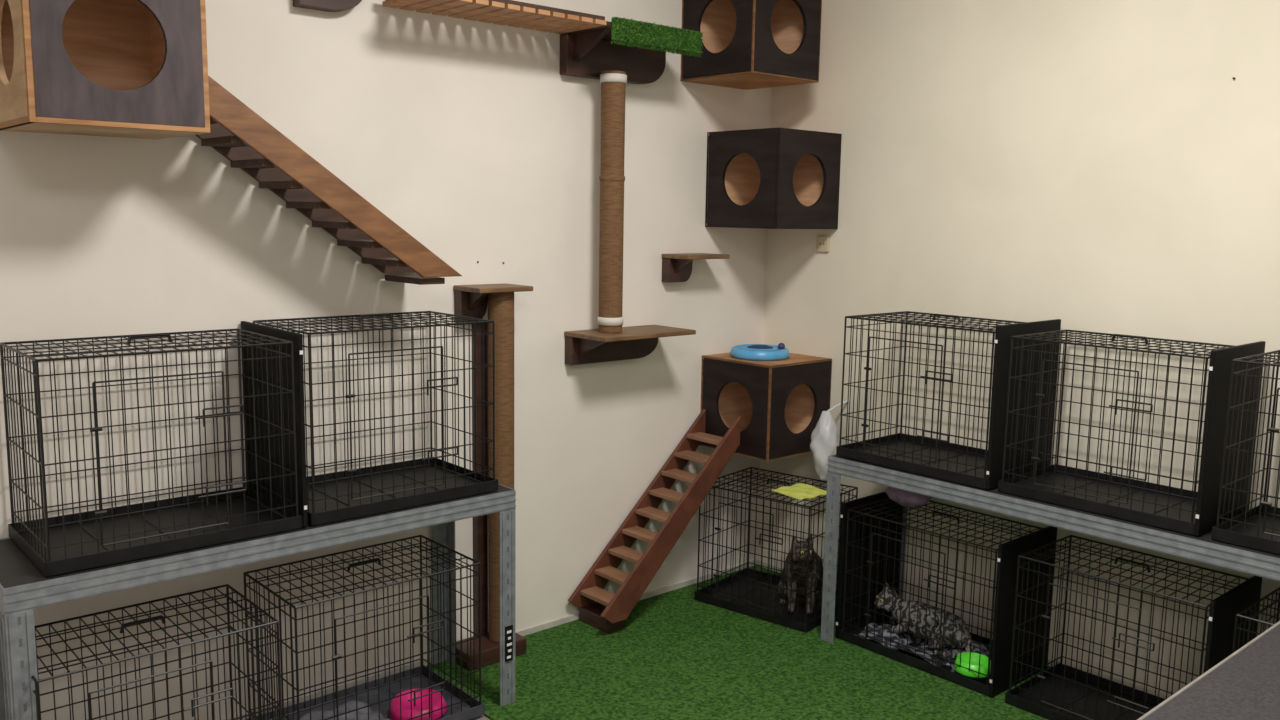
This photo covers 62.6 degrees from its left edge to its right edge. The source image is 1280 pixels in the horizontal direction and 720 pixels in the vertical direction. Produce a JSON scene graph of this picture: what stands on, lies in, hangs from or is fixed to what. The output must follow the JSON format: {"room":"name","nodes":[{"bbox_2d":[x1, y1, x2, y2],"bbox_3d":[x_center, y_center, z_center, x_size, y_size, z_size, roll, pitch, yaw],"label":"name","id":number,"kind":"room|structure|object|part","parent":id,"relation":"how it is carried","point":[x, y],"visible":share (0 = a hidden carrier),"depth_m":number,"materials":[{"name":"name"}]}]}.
{"room":"cat shelter room","nodes":[
{"label":"cat shelter room","id":0,"kind":"room"},
{"bbox_2d":[0,0,771,719],"bbox_3d":[-1.229,-0.370,2.884,4.800,2.900,0.100,-6,11,-41],"label":"wall","id":1,"kind":"structure","parent":0,"point":[470,136],"depth_m":3.23,"materials":[{"name":"paint"}]},
{"bbox_2d":[0,0,209,138],"bbox_3d":[-1.273,-0.727,2.467,0.378,0.375,0.378,-6,11,-41],"label":"wall box","id":2,"kind":"object","parent":1,"relation":"attached to","point":[109,68],"depth_m":2.41,"materials":[{"name":"black wood"}]},
{"bbox_2d":[293,0,361,11],"bbox_3d":[-0.823,-1.055,2.925,0.210,0.142,0.219,-6,11,-41],"label":"wall shelf","id":3,"kind":"object","parent":1,"relation":"attached to","point":[322,5],"visible":1,"depth_m":2.98,"materials":[{"name":"brown wood"}]},
{"bbox_2d":[196,76,461,284],"bbox_3d":[-0.889,-0.489,2.928,0.763,0.562,0.251,-6,11,-41],"label":"stairs","id":4,"kind":"structure","parent":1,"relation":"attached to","point":[251,144],"depth_m":2.87,"materials":[{"name":"brown wood"}]},
{"bbox_2d":[223,560,755,719],"bbox_3d":[-1.220,1.057,3.038,4.592,0.030,0.008,-6,11,-41],"label":"baseboard","id":5,"kind":"structure","parent":1,"relation":"attached to","point":[553,623],"depth_m":3.76,"materials":[{"name":"paint"}]},
{"bbox_2d":[453,283,532,321],"bbox_3d":[-0.475,-0.182,3.411,0.205,0.117,0.159,-6,11,-41],"label":"wall shelf","id":6,"kind":"object","parent":1,"relation":"attached to","point":[469,300],"depth_m":3.38,"materials":[{"name":"brown wood"}]},
{"bbox_2d":[564,325,695,364],"bbox_3d":[-0.033,-0.047,3.780,0.430,0.116,0.229,-6,11,-41],"label":"wall shelf","id":7,"kind":"object","parent":1,"relation":"attached to","point":[634,342],"visible":0.98,"depth_m":3.75,"materials":[{"name":"brown wood"}]},
{"bbox_3d":[-0.161,-0.043,3.659,0.020,0.063,0.150,-6,11,-41],"label":"bracket arm","id":8,"kind":"part","parent":7,"relation":"part of","materials":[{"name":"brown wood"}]},
{"bbox_2d":[597,70,626,332],"bbox_3d":[-0.098,-0.542,3.660,0.092,0.892,0.092,-6,11,-41],"label":"pole","id":9,"kind":"object","parent":7,"relation":"on","point":[610,319],"visible":1,"depth_m":3.63,"materials":[{"name":"fabric"}]},
{"bbox_2d":[559,17,702,83],"bbox_3d":[-0.013,-1.052,3.610,0.455,0.163,0.279,-6,11,-41],"label":"wall shelf","id":10,"kind":"object","parent":1,"relation":"attached to","point":[638,49],"visible":1,"depth_m":3.57,"materials":[{"name":"brown wood"}]},
{"bbox_2d":[382,0,605,33],"bbox_3d":[-0.434,-1.067,3.221,0.675,0.030,0.245,-6,11,-41],"label":"bridge","id":11,"kind":"object","parent":10,"relation":"attached to","point":[512,13],"visible":1,"depth_m":3.20,"materials":[{"name":"brown wood"}]},
{"bbox_3d":[-0.161,-1.042,3.494,0.020,0.087,0.168,-6,11,-41],"label":"bracket arm","id":12,"kind":"part","parent":10,"relation":"part of","materials":[{"name":"brown wood"}]},
{"bbox_2d":[662,253,729,282],"bbox_3d":[0.211,-0.349,4.005,0.220,0.106,0.149,-6,11,-41],"label":"wall shelf","id":13,"kind":"object","parent":1,"relation":"attached to","point":[677,267],"visible":1,"depth_m":3.97,"materials":[{"name":"brown wood"}]},
{"bbox_3d":[0.166,-0.351,3.950,0.020,0.055,0.082,-6,11,-41],"label":"bracket arm","id":14,"kind":"part","parent":13,"relation":"part of","materials":[{"name":"brown wood"}]},
{"bbox_2d":[680,0,821,89],"bbox_3d":[0.411,-1.218,3.906,0.366,0.363,0.366,-6,11,-41],"label":"wall box","id":15,"kind":"object","parent":1,"relation":"attached to","point":[747,44],"visible":0.98,"depth_m":3.85,"materials":[{"name":"brown wood"}]},
{"bbox_3d":[0.281,-1.204,3.788,0.014,0.351,0.343,-6,11,-41],"label":"panel with hole","id":16,"kind":"part","parent":15,"relation":"part of","materials":[{"name":"brown wood"}]},
{"bbox_3d":[0.529,-1.198,3.776,0.351,0.351,0.014,-6,11,-41],"label":"panel with hole","id":17,"kind":"part","parent":15,"relation":"part of","materials":[{"name":"brown wood"}]},
{"bbox_2d":[700,353,831,461],"bbox_3d":[0.499,0.168,4.198,0.366,0.363,0.366,-6,11,-41],"label":"wall box","id":18,"kind":"object","parent":1,"relation":"attached to","point":[779,404],"depth_m":4.09,"materials":[{"name":"black wood"}]},
{"bbox_2d":[730,343,789,360],"bbox_3d":[0.474,-0.041,4.160,0.236,0.058,0.236,-6,11,-41],"label":"toy","id":19,"kind":"object","parent":18,"relation":"on","point":[757,352],"depth_m":4.08,"materials":[{"name":"blue plastic"}]},
{"bbox_2d":[705,128,841,228],"bbox_3d":[0.514,-0.694,4.078,0.366,0.363,0.366,-6,11,-41],"label":"wall box","id":20,"kind":"object","parent":1,"relation":"attached to","point":[766,178],"visible":1,"depth_m":3.99,"materials":[{"name":"brown wood"}]},
{"bbox_3d":[0.384,-0.680,3.960,0.014,0.355,0.345,-6,11,-41],"label":"panel with hole","id":21,"kind":"part","parent":20,"relation":"part of","materials":[{"name":"brown wood"}]},
{"bbox_3d":[0.631,-0.674,3.949,0.355,0.355,0.014,-6,11,-41],"label":"panel with hole","id":22,"kind":"part","parent":20,"relation":"part of","materials":[{"name":"brown wood"}]},
{"bbox_2d":[470,715,489,719],"bbox_3d":[0.302,1.383,1.349,4.800,0.100,4.800,-6,11,-41],"label":"floor","id":23,"kind":"structure","parent":0,"point":[482,717],"depth_m":3.14,"materials":[{"name":"grey tile"}]},
{"bbox_2d":[32,584,281,719],"bbox_3d":[-1.231,0.881,2.633,0.560,0.486,0.360,-6,11,-41],"label":"dog crate","id":24,"kind":"object","parent":23,"relation":"on","point":[150,619],"visible":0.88,"depth_m":2.65,"materials":[{"name":"black metal"}]},
{"bbox_2d":[243,535,484,719],"bbox_3d":[-0.794,0.819,3.055,0.580,0.491,0.360,-6,11,-41],"label":"dog crate","id":25,"kind":"object","parent":23,"relation":"on","point":[379,693],"visible":0.97,"depth_m":3.08,"materials":[{"name":"black metal"}]},
{"bbox_2d":[300,700,389,719],"bbox_3d":[-0.867,1.039,3.019,0.243,0.039,0.204,-6,11,-41],"label":"cloth","id":26,"kind":"object","parent":25,"relation":"on","point":[351,705],"visible":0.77,"depth_m":3.07,"materials":[{"name":"fabric"}]},
{"bbox_2d":[247,665,484,719],"bbox_3d":[-0.799,1.046,3.088,0.580,0.033,0.356,-6,11,-41],"label":"tray","id":27,"kind":"object","parent":25,"relation":"on","point":[468,710],"depth_m":3.22,"materials":[{"name":"grey plastic"}]},
{"bbox_2d":[387,688,447,719],"bbox_3d":[-0.661,1.027,3.134,0.176,0.038,0.176,-6,11,-41],"label":"pet bowl","id":28,"kind":"object","parent":25,"relation":"on","point":[436,697],"visible":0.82,"depth_m":3.12,"materials":[{"name":"plastic"}]},
{"bbox_2d":[426,565,1050,719],"bbox_3d":[1.172,1.175,2.562,1.651,0.008,3.891,-6,11,-41],"label":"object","id":29,"kind":"structure","parent":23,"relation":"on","point":[675,656],"depth_m":3.43,"materials":[{"name":"green carpet"}]},
{"bbox_2d":[0,484,515,719],"bbox_3d":[-1.008,0.753,2.898,1.341,0.676,0.406,-6,11,-41],"label":"table","id":30,"kind":"object","parent":29,"relation":"on","point":[23,587],"visible":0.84,"depth_m":2.61,"materials":[{"name":"grey metal"}]},
{"bbox_2d":[0,321,307,576],"bbox_3d":[-1.213,0.187,2.645,0.608,0.506,0.386,-6,11,-41],"label":"dog crate","id":31,"kind":"object","parent":30,"relation":"on","point":[272,498],"visible":1,"depth_m":2.65,"materials":[{"name":"black metal"}]},
{"bbox_2d":[8,487,302,576],"bbox_3d":[-1.222,0.421,2.674,0.595,0.033,0.376,-6,11,-41],"label":"tray","id":32,"kind":"object","parent":31,"relation":"on","point":[139,546],"depth_m":2.66,"materials":[{"name":"black plastic"}]},
{"bbox_3d":[-0.990,0.163,2.842,0.012,0.505,0.384,-6,11,-41],"label":"panel","id":33,"kind":"part","parent":31,"relation":"part of","materials":[{"name":"black plastic"}]},
{"bbox_2d":[253,311,497,525],"bbox_3d":[-0.758,0.129,3.042,0.582,0.526,0.380,-6,11,-41],"label":"dog crate","id":34,"kind":"object","parent":30,"relation":"on","point":[350,493],"visible":0.88,"depth_m":3.06,"materials":[{"name":"black metal"}]},
{"bbox_2d":[306,457,497,525],"bbox_3d":[-0.763,0.373,3.077,0.582,0.033,0.376,-6,11,-41],"label":"tray","id":35,"kind":"object","parent":34,"relation":"on","point":[332,511],"depth_m":3.08,"materials":[{"name":"black plastic"}]},
{"bbox_2d":[507,630,511,658],"bbox_3d":[-0.395,0.861,3.189,0.018,0.088,0.001,-6,11,-41],"label":"print","id":36,"kind":"object","parent":30,"relation":"attached to","point":[509,632],"depth_m":3.19},
{"bbox_2d":[456,292,525,670],"bbox_3d":[-0.508,0.390,3.483,0.230,1.236,0.139,-6,11,-41],"label":"post","id":37,"kind":"object","parent":29,"relation":"on","point":[500,305],"visible":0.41,"depth_m":3.47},
{"bbox_2d":[568,409,740,632],"bbox_3d":[0.061,0.592,3.953,0.676,0.726,0.206,-6,11,-41],"label":"ladder","id":38,"kind":"object","parent":29,"relation":"on","point":[609,613],"visible":1,"depth_m":3.92,"materials":[{"name":"brown wood"}]},
{"bbox_2d":[694,467,857,632],"bbox_3d":[0.527,0.703,4.072,0.500,0.486,0.380,7,10,38],"label":"dog crate","id":39,"kind":"object","parent":29,"relation":"on","point":[750,592],"visible":0.79,"depth_m":4.03,"materials":[{"name":"black metal"}]},
{"bbox_2d":[694,568,836,632],"bbox_3d":[0.525,0.927,4.105,0.500,0.033,0.376,7,10,38],"label":"tray","id":40,"kind":"object","parent":39,"relation":"on","point":[802,623],"depth_m":4.07,"materials":[{"name":"black plastic"}]},
{"bbox_2d":[771,483,826,499],"bbox_3d":[0.603,0.490,3.933,0.181,0.009,0.161,-5,10,-38],"label":"cloth","id":41,"kind":"object","parent":39,"relation":"on","point":[799,491],"visible":0.95,"depth_m":3.93,"materials":[{"name":"yellow fabric"}]},
{"bbox_2d":[778,534,835,614],"bbox_3d":[0.619,0.786,4.018,0.198,0.312,0.290,7,10,37],"label":"tabby cat","id":42,"kind":"object","parent":39,"relation":"in","point":[804,544],"visible":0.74,"depth_m":3.94},
{"bbox_2d":[810,400,848,480],"bbox_3d":[0.742,0.311,4.087,0.171,0.305,0.119,-6,11,-41],"label":"plastic bag","id":43,"kind":"object","parent":39,"relation":"on","point":[824,438],"visible":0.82,"depth_m":4.03,"materials":[{"name":"white plastic"}]},
{"bbox_3d":[0.765,0.180,4.083,0.122,0.044,0.011,-5,10,-36],"label":"bag handle","id":44,"kind":"part","parent":43,"relation":"part of","materials":[{"name":"plastic"}]},
{"bbox_2d":[835,491,1056,696],"bbox_3d":[1.038,0.769,3.621,0.356,0.496,0.616,-6,11,-41],"label":"dog crate","id":45,"kind":"object","parent":29,"relation":"on","point":[871,526],"visible":0.76,"depth_m":3.57,"materials":[{"name":"black metal"}]},
{"bbox_3d":[0.839,0.734,3.845,0.354,0.495,0.012,-6,11,-41],"label":"panel","id":46,"kind":"part","parent":45,"relation":"part of","materials":[{"name":"black plastic"}]},
{"bbox_2d":[885,487,931,507],"bbox_3d":[0.950,0.475,3.741,0.126,0.085,0.180,-6,11,-41],"label":"bundle","id":47,"kind":"object","parent":45,"relation":"on","point":[904,498],"visible":0.56,"depth_m":3.69,"materials":[{"name":"fabric"}]},
{"bbox_2d":[839,611,989,695],"bbox_3d":[1.035,0.998,3.654,0.346,0.033,0.590,-6,11,-41],"label":"tray","id":48,"kind":"object","parent":45,"relation":"on","point":[943,669],"depth_m":3.63,"materials":[{"name":"black plastic"}]},
{"bbox_2d":[853,618,991,673],"bbox_3d":[1.000,0.984,3.692,0.290,0.044,0.424,-6,11,-41],"label":"blanket","id":49,"kind":"object","parent":45,"relation":"on","point":[878,624],"depth_m":3.68,"materials":[{"name":"grey fabric"}]},
{"bbox_2d":[874,581,972,658],"bbox_3d":[0.989,0.898,3.669,0.378,0.160,0.213,7,10,38],"label":"tabby cat","id":50,"kind":"object","parent":45,"relation":"in","point":[948,625],"visible":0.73,"depth_m":3.65},
{"bbox_2d":[954,652,990,677],"bbox_3d":[1.086,0.991,3.428,0.124,0.040,0.124,-6,11,-41],"label":"pet bowl","id":51,"kind":"object","parent":45,"relation":"in","point":[974,661],"visible":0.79,"depth_m":3.40,"materials":[{"name":"plastic"}]},
{"bbox_3d":[1.239,0.803,3.398,0.354,0.495,0.012,-6,11,-41],"label":"panel","id":52,"kind":"part","parent":45,"relation":"part of","materials":[{"name":"black plastic"}]},
{"bbox_2d":[820,454,1279,643],"bbox_3d":[1.441,0.757,3.136,0.423,0.668,1.926,-6,11,-41],"label":"table","id":53,"kind":"object","parent":29,"relation":"on","point":[1201,548],"visible":0.59,"depth_m":3.13,"materials":[{"name":"grey metal"}]},
{"bbox_2d":[836,311,1060,489],"bbox_3d":[1.021,0.100,3.535,0.386,0.506,0.588,-6,11,-41],"label":"dog crate","id":54,"kind":"object","parent":53,"relation":"on","point":[922,455],"visible":0.98,"depth_m":3.42,"materials":[{"name":"black metal"}]},
{"bbox_2d":[836,433,987,488],"bbox_3d":[1.013,0.334,3.573,0.376,0.033,0.575,-6,11,-41],"label":"tray","id":55,"kind":"object","parent":54,"relation":"on","point":[898,460],"depth_m":3.60,"materials":[{"name":"black plastic"}]},
{"bbox_3d":[1.212,0.133,3.322,0.384,0.505,0.012,-6,11,-41],"label":"panel","id":56,"kind":"part","parent":54,"relation":"part of","materials":[{"name":"black plastic"}]},
{"bbox_2d":[998,329,1265,535],"bbox_3d":[1.423,0.174,3.086,0.366,0.496,0.583,-6,11,-41],"label":"dog crate","id":57,"kind":"object","parent":53,"relation":"on","point":[1182,510],"visible":0.94,"depth_m":2.99,"materials":[{"name":"black metal"}]},
{"bbox_2d":[998,464,1197,534],"bbox_3d":[1.415,0.403,3.123,0.356,0.033,0.570,-6,11,-41],"label":"tray","id":58,"kind":"object","parent":57,"relation":"on","point":[1159,516],"depth_m":3.13,"materials":[{"name":"black plastic"}]},
{"bbox_3d":[1.613,0.206,2.875,0.364,0.495,0.012,-6,11,-41],"label":"panel","id":59,"kind":"part","parent":57,"relation":"part of","materials":[{"name":"black plastic"}]},
{"bbox_2d":[1211,350,1279,554],"bbox_3d":[1.834,0.245,2.625,0.360,0.496,0.600,-6,11,-41],"label":"dog crate","id":60,"kind":"object","parent":53,"relation":"on","point":[1258,528],"visible":1,"depth_m":2.75,"materials":[{"name":"black metal"}]},
{"bbox_2d":[1211,505,1279,554],"bbox_3d":[1.831,0.474,2.658,0.356,0.033,0.600,-6,11,-41],"label":"tray","id":61,"kind":"object","parent":60,"relation":"on","point":[1249,536],"depth_m":2.78,"materials":[{"name":"black plastic"}]},
{"bbox_2d":[1005,535,1261,719],"bbox_3d":[1.459,0.841,3.150,0.356,0.496,0.573,-6,11,-41],"label":"dog crate","id":62,"kind":"object","parent":29,"relation":"on","point":[1060,692],"visible":0.85,"depth_m":3.19,"materials":[{"name":"black metal"}]},
{"bbox_2d":[1005,663,1165,719],"bbox_3d":[1.452,1.070,3.187,0.346,0.033,0.560,-6,11,-41],"label":"tray","id":63,"kind":"object","parent":62,"relation":"on","point":[1043,707],"depth_m":3.30,"materials":[{"name":"black plastic"}]},
{"bbox_3d":[1.646,0.873,2.943,0.354,0.495,0.012,-6,11,-41],"label":"panel","id":64,"kind":"part","parent":62,"relation":"part of","materials":[{"name":"black plastic"}]},
{"bbox_2d":[1137,621,1279,719],"bbox_3d":[1.406,0.939,1.825,1.250,0.668,0.744,-6,11,-41],"label":"table","id":65,"kind":"object","parent":29,"relation":"on","point":[1245,685],"visible":1,"depth_m":1.88,"materials":[{"name":"metal"}]},
{"bbox_2d":[1232,587,1279,653],"bbox_3d":[1.855,0.909,2.706,0.350,0.496,0.540,-6,11,-41],"label":"dog crate","id":66,"kind":"object","parent":29,"relation":"on","point":[1276,600],"visible":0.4,"depth_m":2.81,"materials":[{"name":"black metal"}]},
{"bbox_2d":[756,0,1279,698],"bbox_3d":[2.087,-0.288,2.689,0.100,2.900,4.600,-6,11,-41],"label":"wall","id":67,"kind":"structure","parent":0,"point":[1100,166],"depth_m":3.44,"materials":[{"name":"paint"}]},
{"bbox_2d":[816,235,829,251],"bbox_3d":[0.719,-0.457,4.140,0.013,0.064,0.060,-6,11,-41],"label":"wall socket","id":68,"kind":"object","parent":67,"relation":"attached to","point":[823,242],"visible":1,"depth_m":4.13,"materials":[{"name":"plastic"}]},
{"bbox_2d":[755,559,1164,698],"bbox_3d":[2.023,1.137,2.851,0.008,0.030,4.600,-6,11,-41],"label":"baseboard","id":69,"kind":"structure","parent":67,"relation":"attached to","point":[758,562],"depth_m":4.45,"materials":[{"name":"paint"}]}
]}

